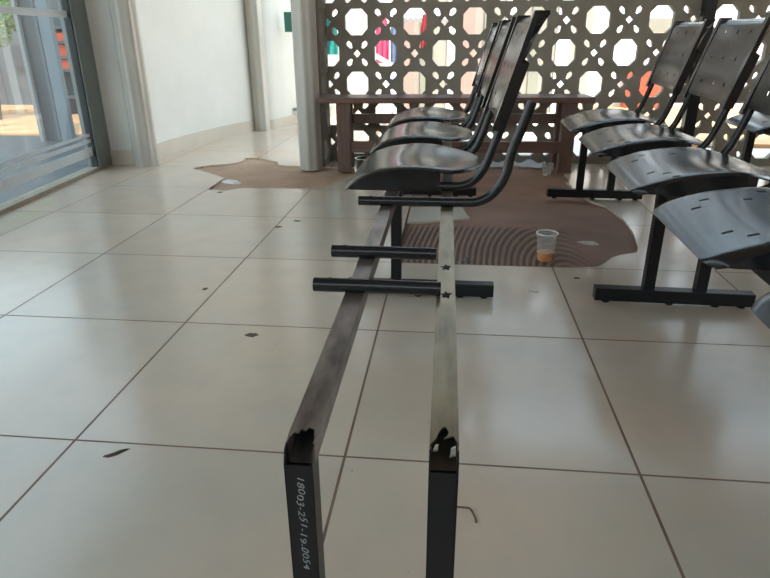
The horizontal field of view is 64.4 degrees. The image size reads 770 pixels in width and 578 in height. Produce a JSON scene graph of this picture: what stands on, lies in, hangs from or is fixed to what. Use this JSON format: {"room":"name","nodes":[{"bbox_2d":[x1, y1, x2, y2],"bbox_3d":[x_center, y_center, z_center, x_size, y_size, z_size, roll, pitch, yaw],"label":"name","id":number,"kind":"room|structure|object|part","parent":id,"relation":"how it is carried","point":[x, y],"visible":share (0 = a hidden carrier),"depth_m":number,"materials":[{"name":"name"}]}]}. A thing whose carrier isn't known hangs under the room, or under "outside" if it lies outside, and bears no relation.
{"room":"waiting room","nodes":[
{"label":"waiting room","id":0,"kind":"room"},
{"bbox_2d":[85,0,132,149],"bbox_3d":[-1.787,-2.166,3.809,0.295,2.750,0.120,2,23,6],"label":"wall","id":1,"kind":"structure","parent":0,"point":[98,11],"depth_m":4.05,"materials":[{"name":"white paint"}]},
{"bbox_2d":[0,0,111,214],"bbox_3d":[-1.992,-1.000,0.989,0.090,2.750,6.055,0,22,1],"label":"window","id":2,"kind":"structure","parent":1,"relation":"in","point":[72,14],"depth_m":3.84,"materials":[{"name":"grey metal"}]},
{"bbox_3d":[-1.987,0.262,1.508,0.080,0.022,6.050,0,22,1],"label":"sill","id":3,"kind":"part","parent":2,"relation":"part of","materials":[{"name":"grey metal"}]},
{"bbox_2d":[110,150,134,164],"bbox_3d":[-1.810,-0.917,4.257,0.225,0.100,0.013,2,23,6],"label":"baseboard","id":4,"kind":"structure","parent":1,"relation":"attached to","point":[119,157],"depth_m":4.25,"materials":[{"name":"beige tile"}]},
{"bbox_2d":[136,0,253,143],"bbox_3d":[-1.562,-2.489,4.586,0.194,2.750,1.685,6,23,15],"label":"wall","id":5,"kind":"structure","parent":0,"point":[196,55],"depth_m":4.91,"materials":[{"name":"white paint"}]},
{"bbox_2d":[157,120,254,157],"bbox_3d":[-1.492,-1.256,5.073,0.083,0.098,1.648,6,23,15],"label":"baseboard","id":6,"kind":"structure","parent":5,"relation":"attached to","point":[183,142],"depth_m":5.09,"materials":[{"name":"beige tile"}]},
{"bbox_2d":[261,0,384,119],"bbox_3d":[-0.694,-3.146,6.162,0.309,2.750,2.148,14,26,30],"label":"wall","id":7,"kind":"structure","parent":0,"point":[278,43],"depth_m":5.89,"materials":[{"name":"white paint"}]},
{"bbox_2d":[284,12,291,31],"bbox_3d":[-0.827,-2.543,5.830,0.170,0.170,0.400,2,23,6],"label":"sign","id":8,"kind":"object","parent":7,"relation":"attached to","point":[287,15],"visible":0.41,"depth_m":5.65,"materials":[{"name":"paint"}]},
{"bbox_2d":[270,104,385,128],"bbox_3d":[-0.644,-1.896,6.620,0.199,0.090,2.113,14,26,30],"label":"baseboard","id":9,"kind":"structure","parent":7,"relation":"attached to","point":[289,120],"depth_m":6.10,"materials":[{"name":"beige tile"}]},
{"bbox_2d":[315,0,331,166],"bbox_3d":[-0.422,-1.789,3.889,0.045,1.975,0.255,2,23,6],"label":"wall","id":10,"kind":"structure","parent":0,"point":[320,5],"depth_m":4.04,"materials":[{"name":"grey paint"}]},
{"bbox_2d":[366,53,393,124],"bbox_3d":[-0.014,-1.830,5.707,0.339,0.778,0.030,2,23,6],"label":"railing","id":11,"kind":"object","parent":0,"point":[378,57],"visible":0.1,"depth_m":5.59,"materials":[{"name":"white paint"}]},
{"bbox_2d":[0,109,769,577],"bbox_3d":[1.470,-0.242,2.714,7.230,0.012,9.800,2,23,6],"label":"floor","id":12,"kind":"structure","parent":0,"point":[598,439],"depth_m":1.50,"materials":[{"name":"beige tile"}]},
{"bbox_2d":[103,449,128,457],"bbox_3d":[-0.570,0.348,1.300,0.057,0.004,0.012,-15,27,-32],"label":"dry leaf","id":13,"kind":"object","parent":12,"relation":"on","point":[121,450],"visible":1,"depth_m":1.30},
{"bbox_2d":[108,0,159,166],"bbox_3d":[-1.659,-2.131,3.722,0.157,2.750,0.157,11,25,26],"label":"column","id":14,"kind":"structure","parent":12,"relation":"on","point":[124,15],"depth_m":3.98,"materials":[{"name":"grey paint"}]},
{"bbox_2d":[245,333,257,336],"bbox_3d":[-0.395,0.135,1.813,0.044,0.002,0.026,2,23,6],"label":"dry leaf","id":15,"kind":"object","parent":12,"relation":"on","point":[248,334],"visible":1,"depth_m":1.81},
{"bbox_2d":[244,0,270,130],"bbox_3d":[-1.174,-2.787,5.301,0.146,2.750,0.146,11,25,26],"label":"column","id":16,"kind":"structure","parent":12,"relation":"on","point":[253,11],"depth_m":5.55,"materials":[{"name":"grey paint"}]},
{"bbox_2d":[290,0,322,170],"bbox_3d":[-0.502,-2.078,3.575,0.146,2.750,0.146,11,25,26],"label":"column","id":17,"kind":"structure","parent":12,"relation":"on","point":[303,12],"depth_m":3.84,"materials":[{"name":"grey paint"}]},
{"bbox_2d":[355,156,367,163],"bbox_3d":[-0.122,-0.888,4.237,0.170,0.040,0.170,2,23,6],"label":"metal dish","id":18,"kind":"object","parent":12,"relation":"on","point":[360,159],"visible":0.24,"depth_m":4.27,"materials":[{"name":"metal"}]},
{"bbox_2d":[197,111,636,266],"bbox_3d":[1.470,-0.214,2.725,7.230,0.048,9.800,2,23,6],"label":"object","id":19,"kind":"structure","parent":12,"relation":"on","point":[500,231],"depth_m":2.93,"materials":[{"name":"brown liquid"}]},
{"bbox_2d":[221,179,240,183],"bbox_3d":[-0.952,-0.666,3.780,0.151,0.012,0.081,10,25,25],"label":"chip","id":20,"kind":"object","parent":19,"relation":"on","point":[228,181],"visible":0.96,"depth_m":3.76,"materials":[{"name":"white paper"}]},
{"bbox_2d":[407,207,469,223],"bbox_3d":[0.252,-0.370,3.047,0.311,0.010,0.281,-2,22,-3],"label":"fragment","id":21,"kind":"object","parent":19,"relation":"on","point":[417,215],"visible":0.72,"depth_m":3.02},
{"bbox_2d":[536,229,558,261],"bbox_3d":[0.638,-0.171,2.422,0.086,0.114,0.086,2,23,6],"label":"plastic cup","id":22,"kind":"object","parent":19,"relation":"on","point":[544,255],"visible":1,"depth_m":2.42,"materials":[{"name":"plastic"}]},
{"bbox_2d":[578,241,598,245],"bbox_3d":[0.871,-0.199,2.625,0.093,0.007,0.056,2,23,6],"label":"wrapper","id":23,"kind":"object","parent":19,"relation":"on","point":[592,243],"visible":1,"depth_m":2.62,"materials":[{"name":"white plastic"}]},
{"bbox_2d":[284,10,549,577],"bbox_3d":[0.165,-0.411,1.983,0.577,0.876,2.927,2,23,5],"label":"chairs","id":24,"kind":"object","parent":12,"relation":"on","point":[410,157],"visible":1,"depth_m":1.23,"materials":[{"name":"black metal"}]},
{"bbox_3d":[-0.094,0.332,0.748,0.032,0.346,0.030,2,23,5],"label":"leg","id":25,"kind":"part","parent":24,"relation":"part of","materials":[{"name":"black paint"}]},
{"bbox_3d":[0.038,-0.176,2.010,0.034,0.318,0.032,2,23,5],"label":"leg","id":26,"kind":"part","parent":24,"relation":"part of","materials":[{"name":"black paint"}]},
{"bbox_3d":[0.100,-0.398,1.969,0.398,0.077,0.455,2,23,5],"label":"seat","id":27,"kind":"part","parent":24,"relation":"part of","materials":[{"name":"black plastic"}]},
{"bbox_3d":[0.157,-0.625,2.519,0.398,0.077,0.455,2,23,5],"label":"seat","id":28,"kind":"part","parent":24,"relation":"part of","materials":[{"name":"black plastic"}]},
{"bbox_3d":[0.215,-0.853,3.069,0.398,0.077,0.455,2,23,5],"label":"seat","id":29,"kind":"part","parent":24,"relation":"part of","materials":[{"name":"black plastic"}]},
{"bbox_3d":[0.066,0.337,0.733,0.032,0.346,0.030,2,23,5],"label":"leg","id":30,"kind":"part","parent":24,"relation":"part of","materials":[{"name":"black paint"}]},
{"bbox_3d":[0.497,-1.115,2.931,0.133,0.302,0.459,2,23,5],"label":"backrest","id":31,"kind":"part","parent":24,"relation":"part of","materials":[{"name":"black plastic"}]},
{"bbox_3d":[0.440,-0.888,2.381,0.133,0.302,0.459,2,23,5],"label":"backrest","id":32,"kind":"part","parent":24,"relation":"part of","materials":[{"name":"black plastic"}]},
{"bbox_3d":[0.382,-0.660,1.831,0.133,0.302,0.459,2,23,5],"label":"backrest","id":33,"kind":"part","parent":24,"relation":"part of","materials":[{"name":"black plastic"}]},
{"bbox_2d":[318,94,595,172],"bbox_3d":[0.438,-1.009,3.962,1.700,0.466,0.270,1,22,3],"label":"wooden bench","id":34,"kind":"object","parent":12,"relation":"on","point":[560,148],"visible":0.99,"depth_m":3.88,"materials":[{"name":"red wood"}]},
{"bbox_3d":[-0.262,-0.971,3.925,0.085,0.432,0.060,1,22,3],"label":"leg","id":35,"kind":"part","parent":34,"relation":"part of","materials":[{"name":"red wood"}]},
{"bbox_3d":[-0.254,-1.037,4.085,0.085,0.432,0.060,1,22,3],"label":"leg","id":36,"kind":"part","parent":34,"relation":"part of","materials":[{"name":"red wood"}]},
{"bbox_3d":[0.450,-1.119,4.013,1.325,0.060,0.040,1,22,3],"label":"rail","id":37,"kind":"part","parent":34,"relation":"part of","materials":[{"name":"red wood"}]},
{"bbox_3d":[1.154,-1.018,4.017,0.085,0.432,0.060,1,22,3],"label":"leg","id":38,"kind":"part","parent":34,"relation":"part of","materials":[{"name":"red wood"}]},
{"bbox_3d":[1.146,-0.952,3.858,0.085,0.432,0.060,1,22,3],"label":"leg","id":39,"kind":"part","parent":34,"relation":"part of","materials":[{"name":"red wood"}]},
{"bbox_2d":[457,506,476,522],"bbox_3d":[0.155,0.412,1.130,0.018,0.004,0.054,-17,28,-35],"label":"twig","id":40,"kind":"object","parent":12,"relation":"on","point":[457,506],"visible":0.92,"depth_m":1.13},
{"bbox_2d":[482,159,545,167],"bbox_3d":[0.875,-0.861,4.152,0.420,0.041,0.164,2,23,6],"label":"plastic bag","id":41,"kind":"object","parent":12,"relation":"on","point":[528,163],"visible":0.68,"depth_m":4.12,"materials":[{"name":"grey plastic"}]},
{"bbox_2d":[546,14,769,328],"bbox_3d":[0.980,-0.369,1.867,0.577,0.876,3.000,3,23,7],"label":"chairs","id":42,"kind":"object","parent":12,"relation":"on","point":[711,201],"visible":1,"depth_m":1.98,"materials":[{"name":"black paint"}]},
{"bbox_3d":[1.042,-0.684,3.223,0.034,0.318,0.032,3,23,7],"label":"leg","id":43,"kind":"part","parent":42,"relation":"part of","materials":[{"name":"black paint"}]},
{"bbox_3d":[1.201,-0.677,3.203,0.034,0.318,0.032,3,23,7],"label":"leg","id":44,"kind":"part","parent":42,"relation":"part of","materials":[{"name":"black paint"}]},
{"bbox_3d":[1.113,-0.820,2.980,0.455,0.076,0.455,3,23,7],"label":"seat","id":45,"kind":"part","parent":42,"relation":"part of","materials":[{"name":"black plastic"}]},
{"bbox_3d":[1.034,-0.593,2.433,0.455,0.076,0.455,3,23,7],"label":"seat","id":46,"kind":"part","parent":42,"relation":"part of","materials":[{"name":"black plastic"}]},
{"bbox_3d":[0.855,-0.149,1.932,0.034,0.318,0.032,3,23,7],"label":"leg","id":47,"kind":"part","parent":42,"relation":"part of","materials":[{"name":"black paint"}]},
{"bbox_3d":[1.358,-1.082,2.836,0.133,0.302,0.459,3,23,7],"label":"backrest","id":48,"kind":"part","parent":42,"relation":"part of","materials":[{"name":"black plastic"}]},
{"bbox_3d":[0.955,-0.366,1.885,0.455,0.076,0.455,3,23,7],"label":"seat","id":49,"kind":"part","parent":42,"relation":"part of","materials":[{"name":"black plastic"}]},
{"bbox_3d":[1.013,-0.142,1.912,0.034,0.318,0.032,3,23,7],"label":"leg","id":50,"kind":"part","parent":42,"relation":"part of","materials":[{"name":"black paint"}]},
{"bbox_3d":[0.875,-0.140,1.337,0.455,0.076,0.455,3,23,7],"label":"seat","id":51,"kind":"part","parent":42,"relation":"part of","materials":[{"name":"black plastic"}]},
{"bbox_3d":[1.279,-0.856,2.288,0.133,0.302,0.459,3,23,7],"label":"backrest","id":52,"kind":"part","parent":42,"relation":"part of","materials":[{"name":"black plastic"}]},
{"bbox_3d":[1.199,-0.629,1.741,0.133,0.302,0.459,3,23,7],"label":"backrest","id":53,"kind":"part","parent":42,"relation":"part of","materials":[{"name":"black plastic"}]},
{"bbox_3d":[0.796,0.087,0.791,0.455,0.076,0.455,3,23,7],"label":"seat","id":54,"kind":"part","parent":42,"relation":"part of","materials":[{"name":"black plastic"}]},
{"bbox_2d":[680,0,717,146],"bbox_3d":[1.976,-2.095,3.576,0.070,2.750,0.070,2,23,6],"label":"steel post","id":55,"kind":"object","parent":12,"relation":"on","point":[709,7],"visible":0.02,"depth_m":3.85,"materials":[{"name":"black metal"}]},
{"bbox_2d":[725,111,769,183],"bbox_3d":[1.792,-0.348,1.805,0.577,0.876,3.000,3,23,8],"label":"chairs","id":56,"kind":"object","parent":12,"relation":"on","point":[759,123],"visible":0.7,"depth_m":3.01,"materials":[{"name":"black paint"}]},
{"bbox_3d":[1.934,-0.799,2.917,0.455,0.076,0.455,3,23,8],"label":"seat","id":57,"kind":"part","parent":56,"relation":"part of","materials":[{"name":"black plastic"}]},
{"bbox_3d":[1.864,-0.664,3.161,0.034,0.318,0.032,3,23,8],"label":"leg","id":58,"kind":"part","parent":56,"relation":"part of","materials":[{"name":"black paint"}]},
{"bbox_2d":[326,0,769,165],"bbox_3d":[1.447,-1.783,3.844,3.870,1.975,0.055,2,23,6],"label":"lattice screen","id":59,"kind":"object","parent":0,"point":[641,19],"depth_m":4.00,"materials":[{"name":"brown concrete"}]},
{"label":"outside","id":60,"kind":"structure","parent":0,"visible":0},
{"bbox_2d":[378,64,769,156],"bbox_3d":[0.342,-1.853,6.854,30.000,0.058,32.000,2,23,6],"label":"ground","id":61,"kind":"structure","parent":60,"point":[528,136],"depth_m":5.62,"materials":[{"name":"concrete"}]},
{"bbox_2d":[0,0,59,104],"bbox_3d":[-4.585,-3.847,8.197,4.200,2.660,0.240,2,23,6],"label":"building","id":62,"kind":"structure","parent":61,"relation":"on","point":[14,87],"depth_m":8.53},
{"bbox_2d":[0,105,81,135],"bbox_3d":[-6.183,-2.079,7.391,6.900,0.032,2.600,2,23,6],"label":"paving","id":63,"kind":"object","parent":61,"relation":"on","point":[16,119],"depth_m":6.77,"materials":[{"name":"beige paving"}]},
{"bbox_2d":[0,0,16,119],"bbox_3d":[-4.417,-2.619,6.642,1.064,1.593,1.054,2,23,6],"label":"leafy tree","id":64,"kind":"object","parent":63,"relation":"on","point":[6,28],"visible":0.7,"depth_m":6.65,"materials":[{"name":"green plant"}]},
{"bbox_2d":[53,18,77,113],"bbox_3d":[-3.511,-2.613,7.237,0.610,1.100,0.320,2,23,6],"label":"shelving","id":65,"kind":"object","parent":63,"relation":"on","point":[57,23],"visible":0.06,"depth_m":7.12,"materials":[{"name":"metal"}]},
{"bbox_3d":[-3.531,-2.883,6.986,0.540,0.090,0.020,2,23,6],"label":"red panel","id":66,"kind":"part","parent":65,"relation":"part of","materials":[{"name":"orange paint"}]},
{"bbox_3d":[-3.530,-2.749,7.041,0.540,0.120,0.020,2,23,6],"label":"red panel","id":67,"kind":"part","parent":65,"relation":"part of","materials":[{"name":"orange paint"}]},
{"bbox_3d":[-3.530,-2.610,7.099,0.540,0.100,0.020,2,23,6],"label":"red panel","id":68,"kind":"part","parent":65,"relation":"part of","materials":[{"name":"orange paint"}]},
{"bbox_2d":[0,135,87,203],"bbox_3d":[-5.907,-0.058,2.510,8.550,0.022,7.750,2,23,6],"label":"paving","id":69,"kind":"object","parent":61,"relation":"on","point":[11,146],"depth_m":4.69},
{"bbox_2d":[10,0,75,141],"bbox_3d":[-2.948,-2.470,5.049,0.325,2.500,0.070,4,23,11],"label":"curtain","id":70,"kind":"object","parent":69,"relation":"on","point":[37,37],"visible":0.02,"depth_m":5.28,"materials":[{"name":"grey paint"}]},
{"bbox_3d":[-3.090,-2.481,5.076,0.035,2.500,0.070,4,23,11],"label":"post","id":71,"kind":"part","parent":70,"relation":"part of","materials":[{"name":"blue paint"}]},
{"bbox_3d":[-2.996,-2.480,5.072,0.160,2.500,0.040,4,23,11],"label":"dark panel","id":72,"kind":"part","parent":70,"relation":"part of","materials":[{"name":"grey fabric"}]},
{"bbox_3d":[-2.911,-2.468,5.042,0.030,2.500,0.070,4,23,11],"label":"post","id":73,"kind":"part","parent":70,"relation":"part of","materials":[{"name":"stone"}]},
{"bbox_3d":[-2.843,-2.463,5.028,0.110,2.500,0.050,4,23,11],"label":"panel","id":74,"kind":"part","parent":70,"relation":"part of","materials":[{"name":"blue paint"}]},
{"bbox_2d":[449,8,453,108],"bbox_3d":[-0.024,-2.075,5.824,1.320,1.140,0.020,2,23,6],"label":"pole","id":75,"kind":"object","parent":61,"relation":"on","point":[452,28],"visible":0.02,"depth_m":5.70,"materials":[{"name":"white paint"}]},
{"bbox_2d":[326,15,337,54],"bbox_3d":[-0.532,-2.408,5.713,0.184,0.408,0.042,2,23,6],"label":"garment","id":76,"kind":"object","parent":75,"relation":"hanging from","point":[332,47],"visible":0.26,"depth_m":5.75,"materials":[{"name":"teal fabric"}]},
{"bbox_2d":[376,15,388,63],"bbox_3d":[-0.025,-2.354,5.678,0.130,0.488,0.042,2,23,6],"label":"garment","id":77,"kind":"object","parent":75,"relation":"hanging from","point":[382,48],"visible":0.41,"depth_m":5.71,"materials":[{"name":"pink fabric"}]},
{"bbox_2d":[390,27,396,62],"bbox_3d":[0.105,-2.340,5.669,0.120,0.508,0.042,2,23,6],"label":"garment","id":78,"kind":"object","parent":75,"relation":"hanging from","point":[393,49],"visible":0.24,"depth_m":5.72,"materials":[{"name":"blue fabric"}]},
{"bbox_2d":[421,13,425,47],"bbox_3d":[0.368,-2.377,5.624,0.080,0.408,0.042,2,23,6],"label":"garment","id":79,"kind":"object","parent":75,"relation":"hanging from","point":[423,25],"visible":0.29,"depth_m":5.61,"materials":[{"name":"red fabric"}]},
{"bbox_2d":[404,0,594,112],"bbox_3d":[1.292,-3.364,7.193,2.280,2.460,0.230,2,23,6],"label":"building","id":80,"kind":"structure","parent":61,"relation":"on","point":[474,19],"depth_m":7.33,"materials":[{"name":"paint"}]},
{"bbox_3d":[0.274,-2.990,7.354,0.130,1.660,0.030,2,23,6],"label":"panel","id":81,"kind":"part","parent":80,"relation":"part of","materials":[{"name":"beige paint"}]},
{"bbox_3d":[0.508,-2.982,7.330,0.160,1.660,0.030,2,23,6],"label":"panel","id":82,"kind":"part","parent":80,"relation":"part of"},
{"bbox_3d":[0.791,-2.973,7.302,0.090,1.660,0.030,2,23,6],"label":"panel","id":83,"kind":"part","parent":80,"relation":"part of","materials":[{"name":"white paint"}]},
{"bbox_3d":[0.995,-2.966,7.282,0.140,1.660,0.030,2,23,6],"label":"panel","id":84,"kind":"part","parent":80,"relation":"part of","materials":[{"name":"beige paint"}]},
{"bbox_3d":[1.512,-2.948,7.231,0.180,1.660,0.030,2,23,6],"label":"panel","id":85,"kind":"part","parent":80,"relation":"part of","materials":[{"name":"white paint"}]},
{"bbox_3d":[1.781,-2.939,7.204,0.120,1.660,0.030,2,23,6],"label":"panel","id":86,"kind":"part","parent":80,"relation":"part of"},
{"bbox_3d":[2.094,-2.928,7.173,0.150,1.660,0.030,2,23,6],"label":"panel","id":87,"kind":"part","parent":80,"relation":"part of","materials":[{"name":"white paint"}]},
{"bbox_2d":[593,106,769,147],"bbox_3d":[6.879,-1.940,6.839,9.000,0.032,4.600,2,23,6],"label":"paving","id":88,"kind":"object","parent":61,"relation":"on","point":[762,141],"depth_m":6.29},
{"bbox_2d":[586,5,769,107],"bbox_3d":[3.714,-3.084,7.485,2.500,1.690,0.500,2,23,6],"label":"building","id":89,"kind":"structure","parent":88,"relation":"on","point":[660,21],"depth_m":7.53,"materials":[{"name":"paint"}]},
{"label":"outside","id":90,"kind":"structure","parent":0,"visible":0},
{"bbox_2d":[404,8,449,22],"bbox_3d":[0.412,-2.718,5.998,0.452,0.198,0.320,2,23,6],"label":"canopy","id":91,"kind":"object","parent":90,"point":[413,14],"visible":0.37,"depth_m":5.93,"materials":[{"name":"white tile"}]}
]}

